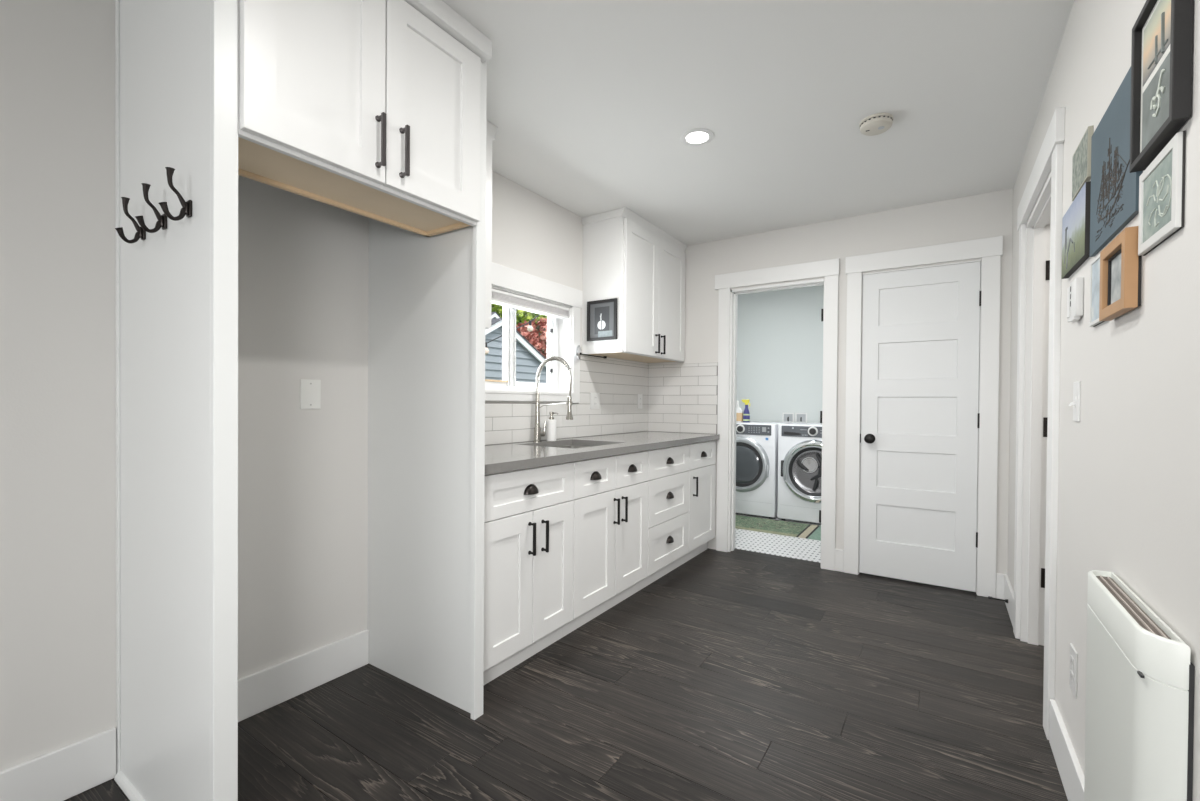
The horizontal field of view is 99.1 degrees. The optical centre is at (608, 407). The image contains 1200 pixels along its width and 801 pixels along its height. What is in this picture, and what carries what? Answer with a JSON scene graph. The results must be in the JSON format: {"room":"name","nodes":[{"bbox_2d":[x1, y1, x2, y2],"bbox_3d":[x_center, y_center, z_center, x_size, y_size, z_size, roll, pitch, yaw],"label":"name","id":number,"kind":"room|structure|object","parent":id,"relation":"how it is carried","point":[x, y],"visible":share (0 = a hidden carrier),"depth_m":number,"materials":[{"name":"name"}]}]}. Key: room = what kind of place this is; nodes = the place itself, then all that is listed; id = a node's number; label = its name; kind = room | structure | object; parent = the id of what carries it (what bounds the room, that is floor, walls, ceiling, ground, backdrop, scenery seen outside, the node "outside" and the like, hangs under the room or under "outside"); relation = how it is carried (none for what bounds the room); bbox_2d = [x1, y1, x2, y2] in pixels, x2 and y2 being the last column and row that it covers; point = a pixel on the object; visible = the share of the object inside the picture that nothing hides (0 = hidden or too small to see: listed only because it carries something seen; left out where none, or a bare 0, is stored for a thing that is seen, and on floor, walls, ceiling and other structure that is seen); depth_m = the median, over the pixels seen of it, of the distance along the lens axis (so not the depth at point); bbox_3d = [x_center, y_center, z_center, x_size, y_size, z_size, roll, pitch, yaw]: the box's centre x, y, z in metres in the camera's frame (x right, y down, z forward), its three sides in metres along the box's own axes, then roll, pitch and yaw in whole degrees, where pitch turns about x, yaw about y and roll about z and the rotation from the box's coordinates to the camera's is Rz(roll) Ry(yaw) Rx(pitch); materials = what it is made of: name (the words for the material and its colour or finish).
{"room":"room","nodes":[
{"label":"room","id":0,"kind":"room"},
{"bbox_2d":[0,0,647,770],"bbox_3d":[-1.658,-0.093,1.464,0.170,2.435,7.275,1,1,33],"label":"wall","id":1,"kind":"structure","parent":0,"point":[303,262],"depth_m":1.53,"materials":[{"name":"paint"}]},
{"bbox_2d":[0,727,115,800],"bbox_3d":[-2.535,1.056,-0.023,0.015,0.150,3.779,1,1,33],"label":"baseboard","id":2,"kind":"structure","parent":1,"relation":"attached to","point":[61,774],"depth_m":1.46,"materials":[{"name":"white paint"}]},
{"bbox_2d":[238,629,368,721],"bbox_3d":[-1.264,1.048,1.921,0.015,0.150,0.769,1,1,33],"label":"baseboard","id":3,"kind":"structure","parent":1,"relation":"attached to","point":[259,691],"depth_m":2.00,"materials":[{"name":"white paint"}]},
{"bbox_2d":[300,379,320,408],"bbox_3d":[-1.182,-0.054,2.031,0.006,0.118,0.078,1,1,33],"label":"blank wall plate","id":4,"kind":"object","parent":1,"relation":"attached to","point":[310,389],"visible":1,"depth_m":2.03,"materials":[{"name":"white plastic"}]},
{"bbox_2d":[485,120,497,329],"bbox_3d":[-0.765,-0.838,2.310,0.382,0.946,0.404,1,1,33],"label":"upper cabinet","id":5,"kind":"object","parent":1,"relation":"attached to","point":[491,129],"visible":0.16,"depth_m":2.35,"materials":[{"name":"white paint"}]},
{"bbox_2d":[485,306,557,391],"bbox_3d":[-0.592,-0.386,3.135,0.052,0.571,0.888,1,1,33],"label":"window","id":6,"kind":"structure","parent":1,"relation":"in","point":[509,314],"depth_m":3.13,"materials":[{"name":"white plastic"}]},
{"bbox_2d":[485,379,507,381],"bbox_3d":[-0.712,-0.158,2.925,0.010,0.011,0.383,1,1,33],"label":"wooden stick","id":7,"kind":"object","parent":6,"relation":"on","point":[485,379],"visible":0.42,"depth_m":3.00,"materials":[{"name":"brown wood"}]},
{"bbox_2d":[491,288,568,318],"bbox_3d":[-0.527,-0.634,3.091,0.064,0.069,0.880,1,1,33],"label":"blind","id":8,"kind":"object","parent":6,"relation":"attached to","point":[499,297],"visible":0.57,"depth_m":3.11,"materials":[{"name":"white fabric"}]},
{"bbox_2d":[485,262,581,402],"bbox_3d":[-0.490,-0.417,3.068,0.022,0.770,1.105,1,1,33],"label":"trim","id":9,"kind":"structure","parent":1,"relation":"attached to","point":[504,277],"depth_m":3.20,"materials":[{"name":"white paint"}]},
{"bbox_2d":[485,356,647,444],"bbox_3d":[-0.348,-0.076,3.306,0.007,0.563,2.517,1,1,33],"label":"tile backsplash","id":10,"kind":"structure","parent":1,"relation":"attached to","point":[619,384],"depth_m":3.65,"materials":[{"name":"white tile"}]},
{"bbox_2d":[590,393,599,408],"bbox_3d":[-0.094,-0.049,3.682,0.007,0.118,0.115,1,1,33],"label":"wall outlet","id":11,"kind":"object","parent":10,"relation":"attached to","point":[594,397],"visible":1,"depth_m":3.68,"materials":[{"name":"white plastic"}]},
{"bbox_2d":[637,394,641,408],"bbox_3d":[0.265,-0.052,4.230,0.007,0.118,0.075,1,1,33],"label":"wall outlet","id":12,"kind":"object","parent":10,"relation":"attached to","point":[639,395],"visible":1,"depth_m":4.22,"materials":[{"name":"white plastic"}]},
{"bbox_2d":[582,207,686,362],"bbox_3d":[0.237,-0.844,3.842,0.382,0.946,0.972,1,1,33],"label":"upper cabinet","id":13,"kind":"object","parent":1,"relation":"attached to","point":[627,258],"visible":1,"depth_m":3.55,"materials":[{"name":"white paint"}]},
{"bbox_2d":[576,345,606,358],"bbox_3d":[-0.122,-0.376,3.569,0.042,0.095,0.367,1,1,33],"label":"paper towel holder","id":14,"kind":"object","parent":13,"relation":"attached to","point":[578,351],"visible":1,"depth_m":3.47,"materials":[{"name":"silver metal"}]},
{"bbox_2d":[587,298,617,340],"bbox_3d":[-0.042,-0.593,3.458,0.239,0.271,0.017,1,1,33],"label":"picture frame","id":15,"kind":"object","parent":13,"relation":"attached to","point":[601,314],"visible":1,"depth_m":3.46,"materials":[{"name":"black wood"}]},
{"bbox_2d":[595,306,608,333],"bbox_3d":[-0.042,-0.591,3.459,0.120,0.182,0.001,1,1,33],"label":"print","id":16,"kind":"object","parent":15,"relation":"attached to","point":[601,312],"depth_m":3.46},
{"bbox_2d":[64,513,1067,800],"bbox_3d":[0.871,1.207,1.019,5.070,0.120,9.290,1,1,33],"label":"floor","id":17,"kind":"structure","parent":0,"point":[738,674],"depth_m":1.90,"materials":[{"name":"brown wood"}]},
{"bbox_2d":[114,0,237,800],"bbox_3d":[-1.191,-0.089,1.381,0.702,2.434,0.064,1,1,33],"label":"end panel","id":18,"kind":"object","parent":17,"relation":"on","point":[176,61],"visible":1,"depth_m":1.30,"materials":[{"name":"white paint"}]},
{"bbox_2d":[115,197,145,242],"bbox_3d":[-1.307,-0.510,1.398,0.022,0.121,0.063,1,1,33],"label":"coat hook","id":19,"kind":"object","parent":18,"relation":"attached to","point":[141,233],"visible":0.96,"depth_m":1.40,"materials":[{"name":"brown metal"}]},
{"bbox_2d":[135,183,166,232],"bbox_3d":[-1.171,-0.508,1.309,0.022,0.121,0.063,1,1,33],"label":"coat hook","id":20,"kind":"object","parent":18,"relation":"attached to","point":[162,219],"visible":0.98,"depth_m":1.31,"materials":[{"name":"brown metal"}]},
{"bbox_2d":[158,167,191,220],"bbox_3d":[-1.032,-0.506,1.218,0.022,0.121,0.063,1,1,33],"label":"coat hook","id":21,"kind":"object","parent":18,"relation":"attached to","point":[186,209],"visible":1,"depth_m":1.22,"materials":[{"name":"brown metal"}]},
{"bbox_2d":[238,0,491,236],"bbox_3d":[-0.767,-0.978,1.565,0.325,0.653,0.814,1,1,33],"label":"upper cabinet","id":22,"kind":"object","parent":18,"relation":"attached to","point":[367,108],"visible":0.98,"depth_m":1.48,"materials":[{"name":"white paint"}]},
{"bbox_2d":[367,61,486,719],"bbox_3d":[-0.756,-0.091,2.045,0.702,2.434,0.044,1,1,33],"label":"end panel","id":23,"kind":"object","parent":17,"relation":"on","point":[427,295],"visible":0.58,"depth_m":2.01,"materials":[{"name":"white paint"}]},
{"bbox_2d":[483,462,573,685],"bbox_3d":[-0.585,0.688,2.353,0.647,0.872,0.649,1,1,33],"label":"base cabinet","id":24,"kind":"object","parent":17,"relation":"on","point":[529,513],"visible":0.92,"depth_m":2.19,"materials":[{"name":"white paint"}]},
{"bbox_2d":[563,451,648,636],"bbox_3d":[-0.203,0.686,2.937,0.647,0.872,0.746,1,1,33],"label":"base cabinet","id":25,"kind":"object","parent":17,"relation":"on","point":[610,548],"visible":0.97,"depth_m":2.73,"materials":[{"name":"white paint"}]},
{"bbox_2d":[485,431,719,474],"bbox_3d":[-0.079,0.228,3.133,0.652,0.039,2.512,1,1,33],"label":"countertop","id":26,"kind":"structure","parent":25,"relation":"on","point":[499,458],"depth_m":2.73,"materials":[{"name":"stone"}]},
{"bbox_2d":[546,412,557,440],"bbox_3d":[-0.348,0.116,3.174,0.070,0.181,0.062,0,1,-14],"label":"soap dispenser","id":27,"kind":"object","parent":26,"relation":"on","point":[551,422],"visible":0.99,"depth_m":3.15,"materials":[{"name":"white ceramic"}]},
{"bbox_2d":[533,356,572,441],"bbox_3d":[-0.318,-0.049,3.048,0.292,0.514,0.087,1,1,33],"label":"spring faucet","id":28,"kind":"object","parent":26,"relation":"on","point":[537,429],"visible":1,"depth_m":3.08,"materials":[{"name":"silver metal"}]},
{"bbox_2d":[560,445,589,448],"bbox_3d":[-0.206,0.332,2.995,0.455,0.168,0.565,1,1,33],"label":"sink","id":29,"kind":"object","parent":26,"relation":"in","point":[570,446],"visible":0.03,"depth_m":3.30,"materials":[{"name":"silver metal"}]},
{"bbox_2d":[638,444,689,590],"bbox_3d":[0.158,0.683,3.503,0.631,0.872,0.595,1,1,33],"label":"base cabinet","id":30,"kind":"object","parent":17,"relation":"on","point":[668,482],"visible":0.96,"depth_m":3.31,"materials":[{"name":"white paint"}]},
{"bbox_2d":[680,440,715,564],"bbox_3d":[0.465,0.681,3.958,0.647,0.872,0.500,1,1,33],"label":"base cabinet","id":31,"kind":"object","parent":17,"relation":"on","point":[702,461],"visible":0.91,"depth_m":3.79,"materials":[{"name":"white paint"}]},
{"bbox_2d":[735,421,791,518],"bbox_3d":[1.544,0.634,5.531,0.688,0.955,0.717,1,1,33],"label":"dryer","id":32,"kind":"object","parent":17,"relation":"on","point":[756,441],"visible":0.66,"depth_m":5.16,"materials":[{"name":"white metal"}]},
{"bbox_2d":[736,401,742,421],"bbox_3d":[1.413,0.039,5.529,0.088,0.233,0.052,1,1,33],"label":"spray bottle","id":33,"kind":"object","parent":32,"relation":"on","point":[739,412],"visible":0.71,"depth_m":5.50,"materials":[{"name":"white plastic"}]},
{"bbox_2d":[741,399,749,421],"bbox_3d":[1.482,0.034,5.487,0.073,0.245,0.084,0,1,-22],"label":"spray bottle","id":34,"kind":"object","parent":32,"relation":"on","point":[746,414],"visible":0.91,"depth_m":5.46,"materials":[{"name":"blue plastic"}]},
{"bbox_2d":[735,515,820,540],"bbox_3d":[1.509,1.114,4.834,1.460,0.008,0.535,1,1,33],"label":"mat","id":35,"kind":"object","parent":17,"relation":"on","point":[801,530],"visible":0.66,"depth_m":4.75,"materials":[{"name":"green fabric"}]},
{"bbox_2d":[777,422,821,522],"bbox_3d":[2.139,0.642,5.138,0.688,0.955,0.722,1,1,33],"label":"washing machine","id":36,"kind":"object","parent":17,"relation":"on","point":[799,443],"visible":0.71,"depth_m":4.93,"materials":[{"name":"white metal"}]},
{"bbox_2d":[442,0,1073,245],"bbox_3d":[0.908,-1.361,0.912,5.190,0.150,9.410,1,1,33],"label":"ceiling","id":37,"kind":"structure","parent":0,"point":[591,103],"depth_m":2.16,"materials":[{"name":"white paint"}]},
{"bbox_2d":[681,128,713,145],"bbox_3d":[0.429,-1.301,2.462,0.160,0.006,0.160,1,1,33],"label":"recessed light","id":38,"kind":"object","parent":37,"relation":"in","point":[696,136],"visible":1,"depth_m":2.45,"materials":[{"name":"white plastic"}]},
{"bbox_2d":[859,113,892,135],"bbox_3d":[1.213,-1.276,2.314,0.136,0.043,0.136,1,1,33],"label":"smoke detector","id":39,"kind":"object","parent":37,"relation":"attached to","point":[879,123],"visible":1,"depth_m":2.28,"materials":[{"name":"beige plastic"}]},
{"bbox_2d":[737,285,823,422],"bbox_3d":[2.060,-0.104,5.714,1.890,2.435,0.120,1,1,33],"label":"wall","id":40,"kind":"structure","parent":0,"point":[780,332],"depth_m":5.72,"materials":[{"name":"white paint"}]},
{"bbox_2d":[782,413,793,422],"bbox_3d":[1.996,0.112,5.673,0.124,0.113,0.022,1,1,33],"label":"outlet box","id":41,"kind":"object","parent":40,"relation":"attached to","point":[786,417],"visible":0.91,"depth_m":5.68,"materials":[{"name":"white plastic"}]},
{"bbox_2d":[795,413,806,422],"bbox_3d":[2.112,0.113,5.598,0.124,0.113,0.022,1,1,33],"label":"outlet box","id":42,"kind":"object","parent":40,"relation":"attached to","point":[799,417],"visible":0.9,"depth_m":5.60,"materials":[{"name":"white plastic"}]},
{"bbox_2d":[648,188,1012,573],"bbox_3d":[1.442,-0.090,3.711,2.559,2.435,0.120,1,1,33],"label":"wall","id":43,"kind":"structure","parent":0,"point":[985,215],"depth_m":3.51,"materials":[{"name":"paint"}]},
{"bbox_2d":[648,362,717,433],"bbox_3d":[0.600,-0.077,4.185,0.621,0.563,0.007,1,1,33],"label":"tile backsplash","id":44,"kind":"structure","parent":43,"relation":"attached to","point":[682,398],"depth_m":4.17,"materials":[{"name":"white tile"}]},
{"bbox_2d":[715,258,839,570],"bbox_3d":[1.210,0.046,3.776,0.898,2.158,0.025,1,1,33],"label":"trim","id":45,"kind":"structure","parent":43,"relation":"attached to","point":[829,269],"depth_m":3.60,"materials":[{"name":"white paint"}]},
{"bbox_2d":[819,309,822,522],"bbox_3d":[1.761,0.113,3.977,0.086,2.000,0.676,1,1,33],"label":"hinges","id":46,"kind":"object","parent":43,"relation":"in","point":[821,309],"depth_m":3.72,"materials":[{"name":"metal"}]},
{"bbox_2d":[835,549,843,571],"bbox_3d":[1.598,1.055,3.533,0.056,0.150,0.015,1,1,33],"label":"baseboard","id":47,"kind":"structure","parent":43,"relation":"attached to","point":[839,554],"depth_m":3.52,"materials":[{"name":"white paint"}]},
{"bbox_2d":[859,261,980,591],"bbox_3d":[1.973,0.115,3.270,0.659,2.012,0.102,1,1,33],"label":"door","id":48,"kind":"structure","parent":43,"relation":"in","point":[920,417],"depth_m":3.27,"materials":[{"name":"white paint"}]},
{"bbox_2d":[844,236,1002,597],"bbox_3d":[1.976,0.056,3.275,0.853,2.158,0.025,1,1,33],"label":"trim","id":49,"kind":"structure","parent":43,"relation":"attached to","point":[990,249],"depth_m":3.10,"materials":[{"name":"white paint"}]},
{"bbox_2d":[996,573,1003,599],"bbox_3d":[2.338,1.065,3.049,0.039,0.150,0.015,1,1,33],"label":"baseboard","id":50,"kind":"structure","parent":43,"relation":"attached to","point":[999,577],"depth_m":3.04,"materials":[{"name":"white paint"}]},
{"bbox_2d":[1007,0,1199,800],"bbox_3d":[1.257,-0.069,1.200,0.120,2.435,4.285,1,1,33],"label":"wall","id":51,"kind":"structure","parent":0,"point":[1129,470],"depth_m":1.14,"materials":[{"name":"paint"}]},
{"bbox_2d":[988,596,1007,602],"bbox_3d":[2.198,1.078,2.881,0.022,0.022,0.090,0,1,-43],"label":"door stop","id":52,"kind":"object","parent":51,"relation":"attached to","point":[989,597],"visible":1,"depth_m":2.88,"materials":[{"name":"black metal"}]},
{"bbox_2d":[1004,574,1013,625],"bbox_3d":[2.223,1.066,2.825,0.015,0.150,0.515,1,1,33],"label":"baseboard","id":53,"kind":"structure","parent":51,"relation":"attached to","point":[1008,590],"depth_m":2.83,"materials":[{"name":"white paint"}]},
{"bbox_2d":[1020,173,1050,645],"bbox_3d":[1.864,0.127,2.133,0.121,2.035,0.820,1,1,33],"label":"door frame","id":54,"kind":"structure","parent":51,"relation":"attached to","point":[1037,289],"depth_m":2.46,"materials":[{"name":"white paint"}]},
{"bbox_2d":[1013,107,1064,739],"bbox_3d":[1.804,0.065,2.172,0.025,2.158,1.050,1,1,33],"label":"trim","id":55,"kind":"structure","parent":51,"relation":"attached to","point":[1050,156],"depth_m":1.79,"materials":[{"name":"white paint"}]},
{"bbox_2d":[1041,260,1049,587],"bbox_3d":[2.453,0.134,2.250,0.834,2.000,0.072,1,1,33],"label":"hinges","id":56,"kind":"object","parent":51,"relation":"in","point":[1045,419],"depth_m":2.45,"materials":[{"name":"black metal"}]},
{"bbox_2d":[1049,699,1084,800],"bbox_3d":[0.769,1.075,0.601,0.015,0.150,2.740,1,1,33],"label":"baseboard","id":57,"kind":"structure","parent":51,"relation":"attached to","point":[1072,776],"depth_m":1.53,"materials":[{"name":"white paint"}]},
{"bbox_2d":[1067,287,1069,321],"bbox_3d":[1.422,-0.317,1.572,0.016,0.103,0.040,1,1,33],"label":"remote control","id":58,"kind":"object","parent":51,"relation":"attached to","point":[1068,289],"visible":0.27,"depth_m":1.57,"materials":[{"name":"white plastic"}]},
{"bbox_2d":[1069,643,1077,697],"bbox_3d":[1.368,0.772,1.504,0.007,0.130,0.078,1,1,33],"label":"wall outlet","id":59,"kind":"object","parent":51,"relation":"attached to","point":[1073,654],"visible":1,"depth_m":1.49,"materials":[{"name":"white plastic"}]},
{"bbox_2d":[1070,670,1073,684],"bbox_3d":[1.366,0.794,1.506,0.002,0.032,0.033,1,1,33],"label":"socket","id":60,"kind":"object","parent":59,"relation":"attached to","point":[1071,671],"depth_m":1.50,"materials":[{"name":"grey plastic"}]},
{"bbox_2d":[1071,655,1073,669],"bbox_3d":[1.367,0.750,1.505,0.002,0.032,0.033,1,1,33],"label":"socket","id":61,"kind":"object","parent":59,"relation":"attached to","point":[1072,656],"depth_m":1.50,"materials":[{"name":"grey plastic"}]},
{"bbox_2d":[1069,381,1080,421],"bbox_3d":[1.377,-0.018,1.513,0.020,0.118,0.072,1,1,33],"label":"light switch","id":62,"kind":"object","parent":51,"relation":"attached to","point":[1076,385],"visible":1,"depth_m":1.50,"materials":[{"name":"white plastic"}]},
{"bbox_2d":[1062,181,1090,278],"bbox_3d":[1.384,-0.513,1.514,0.020,0.196,0.318,1,1,33],"label":"canvas","id":63,"kind":"object","parent":51,"relation":"attached to","point":[1076,221],"visible":0.98,"depth_m":1.47,"materials":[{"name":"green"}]},
{"bbox_2d":[1069,277,1083,321],"bbox_3d":[1.371,-0.314,1.498,0.020,0.118,0.086,1,1,33],"label":"wall control","id":64,"kind":"object","parent":51,"relation":"attached to","point":[1076,308],"visible":1,"depth_m":1.47,"materials":[{"name":"white plastic"}]},
{"bbox_2d":[1072,125,1092,200],"bbox_3d":[1.364,-0.697,1.471,0.011,0.136,0.200,1,1,33],"label":"print","id":65,"kind":"object","parent":51,"relation":"attached to","point":[1081,162],"visible":0.89,"depth_m":1.44},
{"bbox_2d":[1089,254,1104,326],"bbox_3d":[1.240,-0.299,1.290,0.010,0.172,0.146,1,1,33],"label":"picture frame","id":66,"kind":"object","parent":51,"relation":"attached to","point":[1094,321],"visible":0.55,"depth_m":1.32,"materials":[{"name":"white wood"}]},
{"bbox_2d":[1091,258,1099,321],"bbox_3d":[1.240,-0.299,1.291,0.004,0.152,0.126,1,1,33],"label":"print","id":67,"kind":"object","parent":66,"relation":"attached to","point":[1095,264],"depth_m":1.31},
{"bbox_2d":[1090,67,1142,256],"bbox_3d":[1.183,-0.560,1.198,0.011,0.319,0.388,1,1,33],"label":"picture","id":68,"kind":"object","parent":51,"relation":"attached to","point":[1114,202],"visible":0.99,"depth_m":1.18,"materials":[{"name":"blue paper"}]},
{"bbox_2d":[1099,226,1141,320],"bbox_3d":[1.120,-0.286,1.120,0.026,0.164,0.198,1,1,33],"label":"picture frame","id":69,"kind":"object","parent":51,"relation":"attached to","point":[1120,262],"visible":0.99,"depth_m":1.08,"materials":[{"name":"brown wood"}]},
{"bbox_2d":[1111,253,1120,303],"bbox_3d":[1.123,-0.286,1.118,0.006,0.106,0.140,1,1,33],"label":"print","id":70,"kind":"object","parent":69,"relation":"attached to","point":[1115,257],"depth_m":1.14,"materials":[{"name":"paper"}]},
{"bbox_2d":[1084,570,1194,800],"bbox_3d":[1.006,0.713,0.993,0.055,0.682,0.426,1,1,33],"label":"wall heater","id":71,"kind":"object","parent":51,"relation":"attached to","point":[1140,673],"visible":1,"depth_m":0.89,"materials":[{"name":"white metal"}]},
{"bbox_2d":[1096,576,1170,638],"bbox_3d":[1.008,0.381,0.990,0.034,0.006,0.393,1,1,33],"label":"grille","id":72,"kind":"object","parent":71,"relation":"attached to","point":[1133,614],"depth_m":0.96,"materials":[{"name":"beige metal"}]},
{"bbox_2d":[1129,0,1192,172],"bbox_3d":[0.999,-0.617,0.928,0.022,0.288,0.228,1,1,33],"label":"picture frame","id":73,"kind":"object","parent":51,"relation":"attached to","point":[1162,32],"visible":1,"depth_m":0.92,"materials":[{"name":"black wood"}]},
{"bbox_2d":[1142,52,1169,149],"bbox_3d":[1.000,-0.557,0.929,0.001,0.116,0.174,1,1,33],"label":"print","id":74,"kind":"object","parent":73,"relation":"attached to","point":[1156,90],"depth_m":0.94,"materials":[{"name":"paper"}]},
{"bbox_2d":[1143,0,1170,85],"bbox_3d":[1.001,-0.683,0.928,0.001,0.108,0.174,1,1,33],"label":"print","id":75,"kind":"object","parent":73,"relation":"on","point":[1157,13],"depth_m":0.94},
{"bbox_2d":[1138,130,1185,255],"bbox_3d":[1.009,-0.382,0.936,0.010,0.160,0.196,1,1,33],"label":"picture frame","id":76,"kind":"object","parent":51,"relation":"attached to","point":[1162,183],"visible":1,"depth_m":0.91,"materials":[{"name":"white wood"}]},
{"bbox_2d":[1143,151,1171,242],"bbox_3d":[1.009,-0.382,0.936,0.004,0.124,0.160,1,1,33],"label":"print","id":77,"kind":"object","parent":76,"relation":"attached to","point":[1157,178],"depth_m":0.93},
{"label":"outside","id":78,"kind":"structure","parent":0,"visible":0},
{"bbox_2d":[485,342,488,353],"bbox_3d":[-1.119,-0.544,4.673,0.064,0.114,0.063,1,1,33],"label":"string light bulb","id":79,"kind":"object","parent":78,"point":[486,348],"visible":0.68,"depth_m":4.66,"materials":[{"name":"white glass"}]},
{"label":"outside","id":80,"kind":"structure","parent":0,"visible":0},
{"bbox_3d":[-13.732,1.432,17.950,37.400,0.100,65.000,1,1,33],"label":"ground","id":81,"kind":"structure","parent":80,"visible":0},
{"bbox_2d":[491,312,500,318],"bbox_3d":[-3.481,-0.247,11.381,2.710,3.532,1.340,1,1,33],"label":"garage","id":82,"kind":"structure","parent":81,"relation":"on","point":[494,315],"depth_m":10.64,"materials":[{"name":"grey"}]},
{"bbox_2d":[485,318,546,382],"bbox_3d":[-2.530,0.175,7.546,2.710,2.774,3.140,1,1,33],"label":"garage","id":83,"kind":"structure","parent":81,"relation":"on","point":[529,359],"depth_m":7.13,"materials":[{"name":"grey"}]},
{"bbox_2d":[491,303,546,325],"bbox_3d":[-2.936,-2.285,18.508,5.127,7.491,5.161,1,1,33],"label":"tree","id":84,"kind":"object","parent":81,"relation":"on","point":[522,316],"visible":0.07,"depth_m":16.79,"materials":[{"name":"green plant"}]},
{"bbox_2d":[516,317,546,358],"bbox_3d":[-1.569,-0.386,13.094,2.950,3.818,2.991,1,1,33],"label":"tree","id":85,"kind":"object","parent":81,"relation":"on","point":[537,337],"visible":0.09,"depth_m":12.29,"materials":[{"name":"red plant"}]},
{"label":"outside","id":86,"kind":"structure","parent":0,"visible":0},
{"bbox_2d":[487,314,539,342],"bbox_3d":[-1.168,-1.243,4.583,0.010,1.325,4.007,1,1,33],"label":"cable","id":87,"kind":"object","parent":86,"point":[538,314],"visible":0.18,"depth_m":5.03,"materials":[{"name":"grey plastic"}]},
{"bbox_2d":[527,320,532,331],"bbox_3d":[-0.788,-0.826,5.172,0.064,0.114,0.063,1,1,33],"label":"string light bulb","id":88,"kind":"object","parent":87,"relation":"hanging from","point":[530,328],"visible":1,"depth_m":5.16,"materials":[{"name":"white glass"}]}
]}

